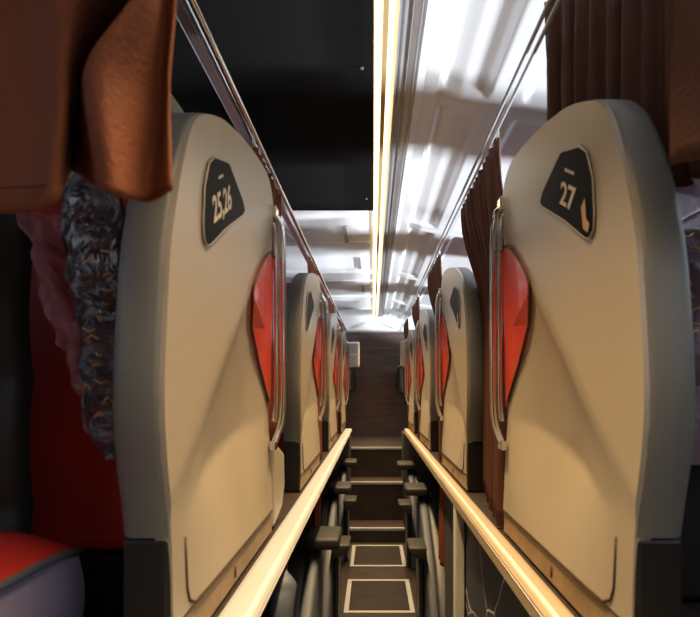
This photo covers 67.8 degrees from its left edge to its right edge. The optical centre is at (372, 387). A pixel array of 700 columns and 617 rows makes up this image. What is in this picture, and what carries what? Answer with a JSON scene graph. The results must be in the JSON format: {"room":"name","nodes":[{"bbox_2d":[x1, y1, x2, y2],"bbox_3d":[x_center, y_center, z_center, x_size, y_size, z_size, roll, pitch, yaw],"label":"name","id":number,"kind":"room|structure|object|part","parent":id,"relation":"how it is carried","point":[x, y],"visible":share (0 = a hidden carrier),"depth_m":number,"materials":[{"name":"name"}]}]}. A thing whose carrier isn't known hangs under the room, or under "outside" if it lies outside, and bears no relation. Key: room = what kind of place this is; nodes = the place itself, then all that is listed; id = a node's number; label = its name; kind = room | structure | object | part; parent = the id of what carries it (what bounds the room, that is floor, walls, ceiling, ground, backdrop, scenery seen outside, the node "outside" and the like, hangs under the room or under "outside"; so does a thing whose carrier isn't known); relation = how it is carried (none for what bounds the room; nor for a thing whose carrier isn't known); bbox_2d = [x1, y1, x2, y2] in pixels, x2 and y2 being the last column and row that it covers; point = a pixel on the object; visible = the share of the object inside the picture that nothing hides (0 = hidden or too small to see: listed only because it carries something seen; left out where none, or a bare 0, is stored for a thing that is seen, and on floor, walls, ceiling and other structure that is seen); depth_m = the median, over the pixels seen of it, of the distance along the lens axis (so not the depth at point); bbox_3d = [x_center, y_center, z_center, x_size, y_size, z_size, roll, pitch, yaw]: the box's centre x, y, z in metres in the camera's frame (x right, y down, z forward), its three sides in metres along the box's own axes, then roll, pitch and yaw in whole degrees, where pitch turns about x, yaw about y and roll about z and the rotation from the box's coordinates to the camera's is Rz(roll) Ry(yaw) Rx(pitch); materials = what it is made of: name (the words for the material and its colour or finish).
{"room":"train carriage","nodes":[
{"label":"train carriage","id":0,"kind":"room"},
{"bbox_2d":[83,429,344,616],"bbox_3d":[-0.771,0.416,1.800,1.018,0.048,6.400,0,0,0],"label":"floor","id":1,"kind":"structure","parent":0,"point":[289,498],"depth_m":1.25,"materials":[{"name":"plastic"}]},
{"bbox_2d":[0,93,285,616],"bbox_3d":[-0.595,-0.140,0.656,0.719,1.071,1.512,0,0,0],"label":"seat","id":2,"kind":"object","parent":1,"relation":"on","point":[136,337],"visible":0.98,"depth_m":0.81,"materials":[{"name":"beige plastic"}]},
{"bbox_2d":[0,531,71,580],"bbox_3d":[-0.705,0.228,0.350,0.500,0.042,0.900,0,0,0],"label":"cushion","id":3,"kind":"object","parent":2,"relation":"on","point":[23,557],"depth_m":0.72,"materials":[{"name":"red fabric"}]},
{"bbox_2d":[0,555,84,616],"bbox_3d":[-0.699,0.312,0.350,0.512,0.145,0.900,0,0,0],"label":"cushion","id":4,"kind":"object","parent":2,"relation":"on","point":[30,585],"depth_m":0.71,"materials":[{"name":"fabric"}]},
{"bbox_3d":[-0.507,-0.050,0.988,0.325,0.700,0.112,0,0,0],"label":"backrest","id":5,"kind":"part","parent":2,"relation":"part of","materials":[{"name":"fabric"}]},
{"bbox_2d":[81,237,114,417],"bbox_3d":[-0.371,-0.081,0.701,0.046,0.244,0.005,0,0,0],"label":"print","id":6,"kind":"object","parent":2,"relation":"attached to","point":[98,264],"depth_m":0.72},
{"bbox_3d":[-0.289,-0.108,1.031,0.046,0.866,0.734,0,0,0],"label":"panel","id":7,"kind":"part","parent":2,"relation":"part of","materials":[{"name":"beige plastic"}]},
{"bbox_3d":[-0.270,-0.318,0.935,0.016,0.184,0.261,0,0,0],"label":"number plate","id":8,"kind":"part","parent":2,"relation":"part of","materials":[{"name":"black plastic"}]},
{"bbox_3d":[-0.286,0.357,1.050,0.028,0.057,0.700,0,0,0],"label":"panel","id":9,"kind":"part","parent":2,"relation":"part of","materials":[{"name":"beige plastic"}]},
{"bbox_3d":[-0.251,-0.157,1.393,0.024,0.620,0.046,0,0,44],"label":"grab handle","id":10,"kind":"part","parent":2,"relation":"part of","materials":[{"name":"silver metal"}]},
{"bbox_2d":[270,447,284,525],"bbox_3d":[-0.301,0.273,1.520,0.058,0.224,0.179,0,0,0],"label":"box","id":11,"kind":"object","parent":1,"relation":"on","point":[276,456],"visible":0.34,"depth_m":1.47,"materials":[{"name":"beige plastic"}]},
{"bbox_2d":[219,428,351,616],"bbox_3d":[-0.234,0.399,2.200,0.067,0.022,5.600,0,0,0],"label":"rail","id":12,"kind":"object","parent":1,"relation":"attached to","point":[252,595],"visible":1,"depth_m":1.23,"materials":[{"name":"metal"}]},
{"bbox_2d":[269,273,326,491],"bbox_3d":[-0.530,-0.077,2.286,0.589,0.928,0.752,0,0,0],"label":"seat","id":13,"kind":"object","parent":1,"relation":"on","point":[306,332],"visible":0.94,"depth_m":2.05,"materials":[{"name":"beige plastic"}]},
{"bbox_3d":[-0.580,-0.080,2.375,0.489,0.820,0.309,0,0,0],"label":"backrest","id":14,"kind":"part","parent":13,"relation":"part of","materials":[{"name":"plastic"}]},
{"bbox_3d":[-0.289,-0.108,2.281,0.046,0.866,0.734,0,0,0],"label":"panel","id":15,"kind":"part","parent":13,"relation":"part of","materials":[{"name":"beige plastic"}]},
{"bbox_3d":[-0.270,-0.318,2.186,0.016,0.184,0.261,0,0,0],"label":"number plate","id":16,"kind":"part","parent":13,"relation":"part of","materials":[{"name":"black plastic"}]},
{"bbox_3d":[-0.286,0.357,2.300,0.028,0.057,0.700,0,0,0],"label":"panel","id":17,"kind":"part","parent":13,"relation":"part of","materials":[{"name":"beige plastic"}]},
{"bbox_3d":[-0.251,-0.157,2.643,0.024,0.620,0.046,0,0,44],"label":"grab handle","id":18,"kind":"part","parent":13,"relation":"part of","materials":[{"name":"silver metal"}]},
{"bbox_2d":[311,495,320,526],"bbox_3d":[-0.275,0.913,2.561,0.054,0.946,0.160,0,0,0],"label":"curtain","id":19,"kind":"object","parent":1,"relation":"hanging from","point":[316,513],"visible":0.22,"depth_m":2.51,"materials":[{"name":"orange fabric"}]},
{"bbox_2d":[322,313,341,450],"bbox_3d":[-0.530,-0.077,3.536,0.589,0.928,0.752,0,0,0],"label":"seat","id":20,"kind":"object","parent":1,"relation":"on","point":[334,336],"visible":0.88,"depth_m":3.50,"materials":[{"name":"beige plastic"}]},
{"bbox_3d":[-0.289,-0.108,3.531,0.046,0.866,0.734,0,0,0],"label":"panel","id":21,"kind":"part","parent":20,"relation":"part of","materials":[{"name":"beige plastic"}]},
{"bbox_3d":[-0.270,-0.318,3.436,0.016,0.184,0.261,0,0,0],"label":"number plate","id":22,"kind":"part","parent":20,"relation":"part of","materials":[{"name":"black plastic"}]},
{"bbox_3d":[-0.286,0.357,3.550,0.028,0.057,0.700,0,0,0],"label":"panel","id":23,"kind":"part","parent":20,"relation":"part of","materials":[{"name":"beige plastic"}]},
{"bbox_3d":[-0.251,-0.157,3.893,0.024,0.620,0.046,0,0,44],"label":"grab handle","id":24,"kind":"part","parent":20,"relation":"part of","materials":[{"name":"silver metal"}]},
{"bbox_2d":[337,332,348,432],"bbox_3d":[-0.530,-0.077,4.786,0.589,0.928,0.752,0,0,0],"label":"seat","id":25,"kind":"object","parent":1,"relation":"on","point":[345,345],"visible":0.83,"depth_m":4.96,"materials":[{"name":"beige plastic"}]},
{"bbox_3d":[-0.289,-0.108,4.781,0.046,0.866,0.734,0,0,0],"label":"panel","id":26,"kind":"part","parent":25,"relation":"part of","materials":[{"name":"beige plastic"}]},
{"bbox_3d":[-0.251,-0.157,5.143,0.024,0.620,0.046,0,0,44],"label":"grab handle","id":27,"kind":"part","parent":25,"relation":"part of","materials":[{"name":"silver metal"}]},
{"bbox_2d":[281,0,427,315],"bbox_3d":[-0.565,-0.927,2.675,1.430,0.045,8.150,0,0,0],"label":"ceiling","id":28,"kind":"structure","parent":0,"point":[323,225],"depth_m":2.95,"materials":[{"name":"white plastic"}]},
{"bbox_2d":[170,0,373,210],"bbox_3d":[-0.474,-0.888,0.640,0.952,0.032,3.880,0,0,0],"label":"ceiling panel","id":29,"kind":"object","parent":28,"relation":"attached to","point":[302,71],"visible":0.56,"depth_m":1.50,"materials":[{"name":"black plastic"}]},
{"bbox_2d":[176,0,346,330],"bbox_3d":[-0.352,-0.716,2.575,0.053,0.020,7.750,0,0,0],"label":"rail","id":30,"kind":"object","parent":29,"relation":"attached to","point":[183,14],"visible":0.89,"depth_m":1.24,"materials":[{"name":"metal"}]},
{"bbox_2d":[0,0,176,213],"bbox_3d":[-0.330,-0.436,0.583,0.261,0.528,0.195,0,0,0],"label":"curtain","id":31,"kind":"object","parent":30,"relation":"hanging from","point":[85,85],"visible":1,"depth_m":0.52,"materials":[{"name":"orange fabric"}]},
{"bbox_2d":[251,138,282,437],"bbox_3d":[-0.316,-0.281,1.669,0.078,0.854,0.423,0,0,-2],"label":"curtain","id":32,"kind":"object","parent":30,"relation":"hanging from","point":[276,196],"visible":0.12,"depth_m":1.49,"materials":[{"name":"orange fabric"}]},
{"bbox_2d":[307,253,321,459],"bbox_3d":[-0.311,-0.161,2.919,0.078,1.094,0.428,0,0,0],"label":"curtain","id":33,"kind":"object","parent":30,"relation":"hanging from","point":[311,268],"visible":0.17,"depth_m":2.75,"materials":[{"name":"orange fabric"}]},
{"bbox_2d":[328,295,337,435],"bbox_3d":[-0.316,-0.161,4.168,0.073,1.094,0.428,0,0,-2],"label":"curtain","id":34,"kind":"object","parent":30,"relation":"hanging from","point":[330,304],"visible":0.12,"depth_m":3.99,"materials":[{"name":"orange fabric"}]},
{"bbox_2d":[339,318,345,415],"bbox_3d":[-0.313,-0.161,5.419,0.079,1.094,0.423,0,0,0],"label":"curtain","id":35,"kind":"object","parent":30,"relation":"hanging from","point":[340,322],"visible":0.15,"depth_m":5.26,"materials":[{"name":"orange fabric"}]},
{"bbox_2d":[285,229,309,238],"bbox_3d":[-0.429,-0.878,2.965,0.147,0.048,0.039,0,0,0],"label":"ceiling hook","id":36,"kind":"object","parent":28,"relation":"attached to","point":[286,232],"visible":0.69,"depth_m":2.96,"materials":[{"name":"metal"}]},
{"bbox_2d":[285,241,372,242],"bbox_3d":[-0.625,-0.900,3.216,1.250,0.009,0.032,0,0,0],"label":"trim","id":37,"kind":"structure","parent":28,"relation":"attached to","point":[285,241],"depth_m":3.21,"materials":[{"name":"metal"}]},
{"bbox_2d":[286,270,372,272],"bbox_3d":[-0.625,-0.895,4.035,1.250,0.020,0.070,0,0,0],"label":"trim","id":38,"kind":"structure","parent":28,"relation":"attached to","point":[287,271],"depth_m":4.00,"materials":[{"name":"white plastic"}]},
{"bbox_2d":[286,280,372,280],"bbox_3d":[-0.625,-0.900,4.366,1.250,0.009,0.032,0,0,0],"label":"trim","id":39,"kind":"structure","parent":28,"relation":"attached to","point":[286,280],"depth_m":4.36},
{"bbox_2d":[342,225,348,242],"bbox_3d":[-0.160,-0.899,3.050,0.024,0.010,0.320,0,0,0],"label":"ceiling vent","id":40,"kind":"object","parent":28,"relation":"in","point":[344,227],"visible":1,"depth_m":3.02,"materials":[{"name":"grey plastic"}]},
{"bbox_2d":[323,296,372,296],"bbox_3d":[-0.625,-0.900,5.135,1.250,0.009,0.070,0,0,0],"label":"trim","id":41,"kind":"structure","parent":28,"relation":"attached to","point":[323,296],"depth_m":5.11,"materials":[{"name":"white plastic"}]},
{"bbox_2d":[327,308,372,308],"bbox_3d":[-0.625,-0.900,5.916,1.250,0.009,0.032,0,0,0],"label":"trim","id":42,"kind":"structure","parent":28,"relation":"attached to","point":[327,308],"depth_m":5.90,"materials":[{"name":"white plastic"}]},
{"bbox_2d":[357,257,360,268],"bbox_3d":[-0.100,-0.899,3.750,0.024,0.010,0.320,0,0,0],"label":"ceiling vent","id":43,"kind":"object","parent":28,"relation":"in","point":[358,258],"visible":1,"depth_m":3.70,"materials":[{"name":"white plastic"}]},
{"bbox_2d":[373,0,395,315],"bbox_3d":[0.029,-0.897,2.575,0.046,0.016,7.750,0,0,0],"label":"recessed light","id":44,"kind":"object","parent":28,"relation":"in","point":[381,36],"visible":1,"depth_m":1.66,"materials":[{"name":"white plastic"}]},
{"bbox_2d":[375,0,389,315],"bbox_3d":[0.031,-0.897,2.575,0.014,0.016,7.750,0,0,0],"label":"diffuser","id":45,"kind":"object","parent":44,"relation":"attached to","point":[381,111],"depth_m":1.71,"materials":[{"name":"white plastic"}]},
{"bbox_2d":[378,0,424,316],"bbox_3d":[0.090,-0.895,2.550,0.057,0.020,7.900,0,0,0],"label":"trim","id":46,"kind":"structure","parent":28,"relation":"attached to","point":[400,1],"depth_m":1.66,"materials":[{"name":"metal"}]},
{"bbox_2d":[383,0,455,316],"bbox_3d":[0.159,-0.895,2.550,0.062,0.020,7.900,0,0,0],"label":"trim","id":47,"kind":"structure","parent":28,"relation":"attached to","point":[439,13],"depth_m":1.66,"materials":[{"name":"white plastic"}]},
{"bbox_2d":[351,436,400,446],"bbox_3d":[0.000,0.643,6.075,2.560,0.054,1.350,0,0,0],"label":"floor","id":48,"kind":"structure","parent":0,"point":[356,441],"depth_m":5.99,"materials":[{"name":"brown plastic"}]},
{"bbox_2d":[338,332,417,435],"bbox_3d":[0.000,0.355,6.740,2.560,2.190,0.080,0,0,0],"label":"wall","id":49,"kind":"structure","parent":0,"point":[375,407],"depth_m":6.70,"materials":[{"name":"brown wood"}]},
{"bbox_2d":[345,342,359,391],"bbox_3d":[-0.247,-0.240,6.316,0.185,0.580,0.748,0,0,0],"label":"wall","id":50,"kind":"structure","parent":49,"relation":"attached to","point":[354,347],"depth_m":5.95,"materials":[{"name":"white paint"}]},
{"bbox_2d":[345,344,357,352],"bbox_3d":[-0.250,-0.450,5.946,0.150,0.110,0.008,0,0,0],"label":"air vent","id":51,"kind":"object","parent":50,"relation":"in","point":[353,348],"depth_m":5.94,"materials":[{"name":"grey plastic"}]},
{"bbox_3d":[-0.239,-0.099,5.974,0.090,0.294,0.042,0,0,0],"label":"leg","id":52,"kind":"part","parent":50,"relation":"part of","materials":[{"name":"black metal"}]},
{"bbox_2d":[347,355,357,364],"bbox_3d":[-0.250,-0.320,5.946,0.150,0.110,0.008,0,0,0],"label":"air vent","id":53,"kind":"object","parent":50,"relation":"in","point":[353,359],"depth_m":5.94,"materials":[{"name":"grey plastic"}]},
{"bbox_3d":[-0.247,-0.385,6.000,0.185,0.290,0.100,0,0,0],"label":"frame","id":54,"kind":"part","parent":50,"relation":"part of","materials":[{"name":"white paint"}]},
{"bbox_2d":[337,316,414,331],"bbox_3d":[0.000,-0.815,6.640,2.560,0.190,0.280,0,0,0],"label":"trim","id":55,"kind":"structure","parent":49,"relation":"attached to","point":[352,323],"depth_m":6.50,"materials":[{"name":"white plastic"}]},
{"bbox_2d":[395,341,404,391],"bbox_3d":[0.337,-0.245,6.320,0.167,0.590,0.740,0,0,0],"label":"wall bracket","id":56,"kind":"object","parent":49,"relation":"attached to","point":[401,388],"visible":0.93,"depth_m":5.96,"materials":[{"name":"black metal"}]},
{"bbox_3d":[0.293,-0.113,5.972,0.080,0.299,0.034,0,0,-11],"label":"handle","id":57,"kind":"part","parent":56,"relation":"part of","materials":[{"name":"black metal"}]},
{"bbox_3d":[0.367,-0.390,6.000,0.105,0.300,0.100,0,0,0],"label":"frame","id":58,"kind":"part","parent":56,"relation":"part of","materials":[{"name":"beige plastic"}]},
{"bbox_2d":[322,431,439,526],"bbox_3d":[0.000,0.932,5.220,2.540,0.974,0.360,0,0,0],"label":"wall","id":59,"kind":"structure","parent":0,"point":[408,452],"depth_m":5.04,"materials":[{"name":"black plastic"}]},
{"bbox_2d":[340,542,465,616],"bbox_3d":[0.000,1.435,2.675,2.560,0.030,8.150,0,0,0],"label":"floor","id":60,"kind":"structure","parent":0,"point":[347,572],"depth_m":3.96,"materials":[{"name":"plastic"}]},
{"bbox_2d":[260,526,341,616],"bbox_3d":[-0.464,1.032,2.002,0.663,0.774,0.956,0,0,0],"label":"seat","id":61,"kind":"object","parent":60,"relation":"on","point":[306,563],"visible":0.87,"depth_m":2.22,"materials":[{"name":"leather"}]},
{"bbox_3d":[-0.580,1.210,2.320,0.430,0.419,0.280,0,0,0],"label":"seat","id":62,"kind":"part","parent":61,"relation":"part of","materials":[{"name":"beige plastic"}]},
{"bbox_2d":[267,570,296,616],"bbox_3d":[-0.223,0.924,1.165,0.089,0.991,0.250,0,0,0],"label":"bolster","id":63,"kind":"object","parent":61,"relation":"attached to","point":[281,602],"visible":0.84,"depth_m":1.18,"materials":[{"name":"plastic"}]},
{"bbox_3d":[-0.260,1.060,2.012,0.050,0.718,0.935,0,0,0],"label":"panel","id":64,"kind":"part","parent":61,"relation":"part of","materials":[{"name":"plastic"}]},
{"bbox_3d":[-0.220,0.670,2.330,0.150,0.050,0.220,0,0,0],"label":"armrest","id":65,"kind":"part","parent":61,"relation":"part of","materials":[{"name":"plastic"}]},
{"bbox_2d":[288,481,351,616],"bbox_3d":[-0.464,1.032,3.172,0.663,0.774,0.956,0,0,0],"label":"seat","id":66,"kind":"object","parent":60,"relation":"on","point":[330,499],"visible":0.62,"depth_m":3.09,"materials":[{"name":"plastic"}]},
{"bbox_3d":[-0.580,1.210,3.490,0.430,0.419,0.280,0,0,0],"label":"seat","id":67,"kind":"part","parent":66,"relation":"part of","materials":[{"name":"black fabric"}]},
{"bbox_3d":[-0.260,1.060,3.182,0.050,0.718,0.935,0,0,0],"label":"panel","id":68,"kind":"part","parent":66,"relation":"part of","materials":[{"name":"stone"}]},
{"bbox_3d":[-0.220,0.670,3.500,0.150,0.050,0.220,0,0,0],"label":"armrest","id":69,"kind":"part","parent":66,"relation":"part of","materials":[{"name":"plastic"}]},
{"bbox_3d":[-0.183,0.926,3.030,0.101,0.081,0.200,0,0,0],"label":"armrest","id":70,"kind":"part","parent":66,"relation":"part of","materials":[{"name":"plastic"}]},
{"bbox_2d":[302,458,356,562],"bbox_3d":[-0.464,1.032,4.460,0.663,0.774,0.720,0,0,0],"label":"seat","id":71,"kind":"object","parent":60,"relation":"on","point":[340,473],"visible":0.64,"depth_m":4.32,"materials":[{"name":"plastic"}]},
{"bbox_3d":[-0.580,1.210,4.660,0.430,0.419,0.280,0,0,0],"label":"seat","id":72,"kind":"part","parent":71,"relation":"part of","materials":[{"name":"black fabric"}]},
{"bbox_3d":[-0.260,1.060,4.511,0.050,0.718,0.619,0,0,0],"label":"panel","id":73,"kind":"part","parent":71,"relation":"part of","materials":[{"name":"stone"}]},
{"bbox_3d":[-0.220,0.670,4.670,0.150,0.050,0.220,0,0,0],"label":"armrest","id":74,"kind":"part","parent":71,"relation":"part of","materials":[{"name":"grey plastic"}]},
{"bbox_3d":[-0.183,0.926,4.200,0.101,0.081,0.200,0,0,0],"label":"armrest","id":75,"kind":"part","parent":71,"relation":"part of","materials":[{"name":"grey plastic"}]},
{"bbox_2d":[349,447,404,541],"bbox_3d":[0.032,1.016,5.092,0.520,0.808,0.636,0,0,0],"label":"staircase","id":76,"kind":"structure","parent":60,"relation":"on","point":[377,483],"depth_m":5.08,"materials":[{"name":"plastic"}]},
{"bbox_2d":[350,545,405,566],"bbox_3d":[0.040,1.416,4.400,0.450,0.008,0.560,0,0,0],"label":"floor hatch","id":77,"kind":"object","parent":60,"relation":"on","point":[361,555],"visible":1,"depth_m":4.37,"materials":[{"name":"brown plastic"}]},
{"bbox_2d":[344,579,414,613],"bbox_3d":[0.040,1.416,3.555,0.450,0.008,0.570,0,0,0],"label":"floor hatch","id":78,"kind":"object","parent":60,"relation":"on","point":[363,596],"visible":1,"depth_m":3.51,"materials":[{"name":"brown plastic"}]},
{"bbox_2d":[397,460,465,568],"bbox_3d":[0.529,1.032,4.320,0.663,0.774,0.720,0,0,0],"label":"seat","id":79,"kind":"object","parent":60,"relation":"on","point":[409,505],"visible":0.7,"depth_m":4.16,"materials":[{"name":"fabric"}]},
{"bbox_3d":[0.248,0.926,4.060,0.101,0.081,0.200,0,0,0],"label":"armrest","id":80,"kind":"part","parent":79,"relation":"part of","materials":[{"name":"plastic"}]},
{"bbox_3d":[0.285,0.670,4.530,0.150,0.050,0.220,0,0,0],"label":"armrest","id":81,"kind":"part","parent":79,"relation":"part of","materials":[{"name":"grey plastic"}]},
{"bbox_3d":[0.325,1.060,4.371,0.050,0.718,0.619,0,0,0],"label":"panel","id":82,"kind":"part","parent":79,"relation":"part of","materials":[{"name":"plastic"}]},
{"bbox_2d":[404,483,465,616],"bbox_3d":[0.529,1.032,3.122,0.663,0.774,0.956,0,0,0],"label":"seat","id":83,"kind":"object","parent":60,"relation":"on","point":[430,575],"visible":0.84,"depth_m":3.04,"materials":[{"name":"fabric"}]},
{"bbox_3d":[0.248,0.926,2.980,0.101,0.081,0.200,0,0,0],"label":"armrest","id":84,"kind":"part","parent":83,"relation":"part of","materials":[{"name":"plastic"}]},
{"bbox_3d":[0.285,0.670,3.450,0.150,0.050,0.220,0,0,0],"label":"armrest","id":85,"kind":"part","parent":83,"relation":"part of","materials":[{"name":"grey plastic"}]},
{"bbox_3d":[0.325,1.060,3.132,0.050,0.718,0.935,0,0,0],"label":"panel","id":86,"kind":"part","parent":83,"relation":"part of","materials":[{"name":"plastic"}]},
{"bbox_3d":[0.645,1.210,3.440,0.430,0.419,0.280,0,0,0],"label":"seat","id":87,"kind":"part","parent":83,"relation":"part of","materials":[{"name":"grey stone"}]},
{"bbox_2d":[445,493,464,616],"bbox_3d":[0.344,0.928,2.210,0.017,0.982,0.420,0,0,0],"label":"panel","id":88,"kind":"object","parent":60,"relation":"on","point":[448,504],"visible":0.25,"depth_m":2.28,"materials":[{"name":"grey plastic"}]},
{"bbox_2d":[453,505,463,616],"bbox_3d":[0.319,0.928,1.930,0.033,0.982,0.060,0,0,0],"label":"post","id":89,"kind":"object","parent":60,"relation":"on","point":[458,521],"visible":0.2,"depth_m":1.90,"materials":[{"name":"beige metal"}]},
{"bbox_2d":[466,524,530,616],"bbox_3d":[0.345,0.928,1.469,0.014,0.982,0.858,0,0,0],"label":"marble panel","id":90,"kind":"object","parent":60,"relation":"on","point":[488,594],"visible":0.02,"depth_m":1.56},
{"bbox_2d":[388,0,546,319],"bbox_3d":[0.701,-0.800,2.650,1.102,0.240,8.100,0,0,0],"label":"ceiling panel","id":91,"kind":"object","parent":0,"point":[487,42],"visible":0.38,"depth_m":1.65,"materials":[{"name":"white plastic"}]},
{"bbox_2d":[399,0,561,330],"bbox_3d":[0.334,-0.712,2.575,0.026,0.009,7.750,0,0,0],"label":"rail","id":92,"kind":"object","parent":91,"relation":"attached to","point":[548,3],"visible":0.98,"depth_m":1.32,"materials":[{"name":"silver metal"}]},
{"bbox_2d":[404,317,409,425],"bbox_3d":[0.387,-0.161,5.458,0.106,1.094,0.586,0,0,0],"label":"curtain","id":93,"kind":"object","parent":92,"relation":"hanging from","point":[406,324],"visible":0.28,"depth_m":5.22,"materials":[{"name":"brown fabric"}]},
{"bbox_2d":[412,294,420,438],"bbox_3d":[0.388,-0.161,4.213,0.110,1.094,0.577,0,0,0],"label":"curtain","id":94,"kind":"object","parent":92,"relation":"hanging from","point":[416,307],"visible":0.15,"depth_m":4.03,"materials":[{"name":"brown fabric"}]},
{"bbox_2d":[427,251,443,461],"bbox_3d":[0.386,-0.161,2.963,0.104,1.094,0.576,0,0,0],"label":"curtain","id":95,"kind":"object","parent":92,"relation":"hanging from","point":[434,280],"visible":0.4,"depth_m":2.75,"materials":[{"name":"brown fabric"}]},
{"bbox_2d":[461,131,507,526],"bbox_3d":[0.386,-0.161,1.712,0.106,1.094,0.578,0,0,0],"label":"curtain","id":96,"kind":"object","parent":92,"relation":"hanging from","point":[477,211],"visible":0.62,"depth_m":1.65,"materials":[{"name":"brown fabric"}]},
{"bbox_2d":[544,0,699,187],"bbox_3d":[0.439,-0.559,0.897,0.044,0.511,0.436,0,0,-22],"label":"curtain","id":97,"kind":"object","parent":92,"relation":"hanging from","point":[596,49],"visible":0.56,"depth_m":0.92,"materials":[{"name":"brown fabric"}]},
{"bbox_2d":[670,0,699,165],"bbox_3d":[0.518,-0.482,0.581,0.367,0.476,0.039,0,0,-3],"label":"curtain","id":98,"kind":"object","parent":92,"relation":"hanging from","point":[684,14],"visible":1,"depth_m":0.57,"materials":[{"name":"brown fabric"}]},
{"bbox_2d":[410,429,699,616],"bbox_3d":[0.812,0.416,1.800,0.935,0.048,6.400,0,0,0],"label":"floor","id":99,"kind":"structure","parent":0,"point":[690,608],"depth_m":1.23,"materials":[{"name":"plastic"}]},
{"bbox_2d":[405,329,417,432],"bbox_3d":[0.610,-0.090,4.786,0.589,0.954,0.752,0,0,0],"label":"seat","id":100,"kind":"object","parent":99,"relation":"on","point":[410,341],"visible":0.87,"depth_m":4.80,"materials":[{"name":"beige plastic"}]},
{"bbox_3d":[0.331,-0.168,5.143,0.024,0.642,0.046,0,0,-44],"label":"grab handle","id":101,"kind":"part","parent":100,"relation":"part of","materials":[{"name":"silver metal"}]},
{"bbox_3d":[0.369,-0.121,4.781,0.046,0.891,0.734,0,0,0],"label":"panel","id":102,"kind":"part","parent":100,"relation":"part of","materials":[{"name":"beige plastic"}]},
{"bbox_2d":[415,309,438,450],"bbox_3d":[0.610,-0.090,3.536,0.589,0.954,0.752,0,0,0],"label":"seat","id":103,"kind":"object","parent":99,"relation":"on","point":[425,327],"visible":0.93,"depth_m":3.39,"materials":[{"name":"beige plastic"}]},
{"bbox_3d":[0.331,-0.168,3.893,0.024,0.642,0.046,0,0,-44],"label":"grab handle","id":104,"kind":"part","parent":103,"relation":"part of","materials":[{"name":"silver metal"}]},
{"bbox_3d":[0.369,-0.121,3.531,0.046,0.891,0.734,0,0,0],"label":"panel","id":105,"kind":"part","parent":103,"relation":"part of","materials":[{"name":"beige plastic"}]},
{"bbox_3d":[0.350,-0.333,3.436,0.016,0.193,0.261,0,0,0],"label":"number plate","id":106,"kind":"part","parent":103,"relation":"part of","materials":[{"name":"plastic"}]},
{"bbox_3d":[0.366,0.357,3.550,0.028,0.057,0.700,0,0,0],"label":"panel","id":107,"kind":"part","parent":103,"relation":"part of","materials":[{"name":"beige plastic"}]},
{"bbox_2d":[438,486,444,570],"bbox_3d":[0.347,0.653,2.538,0.053,0.426,0.206,0,0,-8],"label":"curtain","id":108,"kind":"object","parent":99,"relation":"hanging from","point":[441,555],"visible":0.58,"depth_m":2.49,"materials":[{"name":"orange fabric"}]},
{"bbox_2d":[435,267,483,491],"bbox_3d":[0.610,-0.090,2.286,0.589,0.954,0.752,0,0,0],"label":"seat","id":109,"kind":"object","parent":99,"relation":"on","point":[459,331],"visible":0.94,"depth_m":2.08,"materials":[{"name":"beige plastic"}]},
{"bbox_3d":[0.331,-0.168,2.643,0.024,0.642,0.046,0,0,-44],"label":"grab handle","id":110,"kind":"part","parent":109,"relation":"part of","materials":[{"name":"silver metal"}]},
{"bbox_3d":[0.366,0.357,2.300,0.028,0.057,0.700,0,0,0],"label":"panel","id":111,"kind":"part","parent":109,"relation":"part of","materials":[{"name":"beige plastic"}]},
{"bbox_3d":[0.350,-0.333,2.186,0.016,0.193,0.261,0,0,0],"label":"number plate","id":112,"kind":"part","parent":109,"relation":"part of","materials":[{"name":"black plastic"}]},
{"bbox_3d":[0.369,-0.121,2.281,0.046,0.891,0.734,0,0,0],"label":"panel","id":113,"kind":"part","parent":109,"relation":"part of","materials":[{"name":"beige plastic"}]},
{"bbox_2d":[404,428,573,616],"bbox_3d":[0.324,0.412,2.200,0.049,0.046,5.600,0,0,0],"label":"rail","id":114,"kind":"object","parent":99,"relation":"attached to","point":[536,597],"visible":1,"depth_m":1.26,"materials":[{"name":"metal"}]},
{"bbox_2d":[489,99,699,616],"bbox_3d":[0.593,-0.090,1.036,0.554,0.954,0.752,0,0,0],"label":"seat","id":115,"kind":"object","parent":99,"relation":"on","point":[598,263],"visible":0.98,"depth_m":0.82,"materials":[{"name":"beige plastic"},{"name":"black plastic"},{"name":"chrome"}]},
{"bbox_3d":[0.331,-0.168,1.393,0.024,0.642,0.046,0,0,-44],"label":"grab handle","id":116,"kind":"part","parent":115,"relation":"part of","materials":[{"name":"silver metal"}]},
{"bbox_3d":[0.366,0.357,1.050,0.028,0.057,0.700,0,0,0],"label":"panel","id":117,"kind":"part","parent":115,"relation":"part of","materials":[{"name":"beige plastic"}]},
{"bbox_3d":[0.350,-0.333,0.935,0.016,0.193,0.261,0,0,0],"label":"number plate","id":118,"kind":"part","parent":115,"relation":"part of","materials":[{"name":"black plastic"}]},
{"bbox_3d":[0.670,0.203,0.975,0.400,0.365,0.090,0,0,0],"label":"backrest","id":119,"kind":"part","parent":115,"relation":"part of","materials":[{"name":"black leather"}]},
{"bbox_2d":[685,233,699,332],"bbox_3d":[0.504,-0.129,0.807,0.068,0.226,0.005,0,0,0],"label":"print","id":120,"kind":"object","parent":115,"relation":"attached to","point":[693,256],"depth_m":0.81}
]}

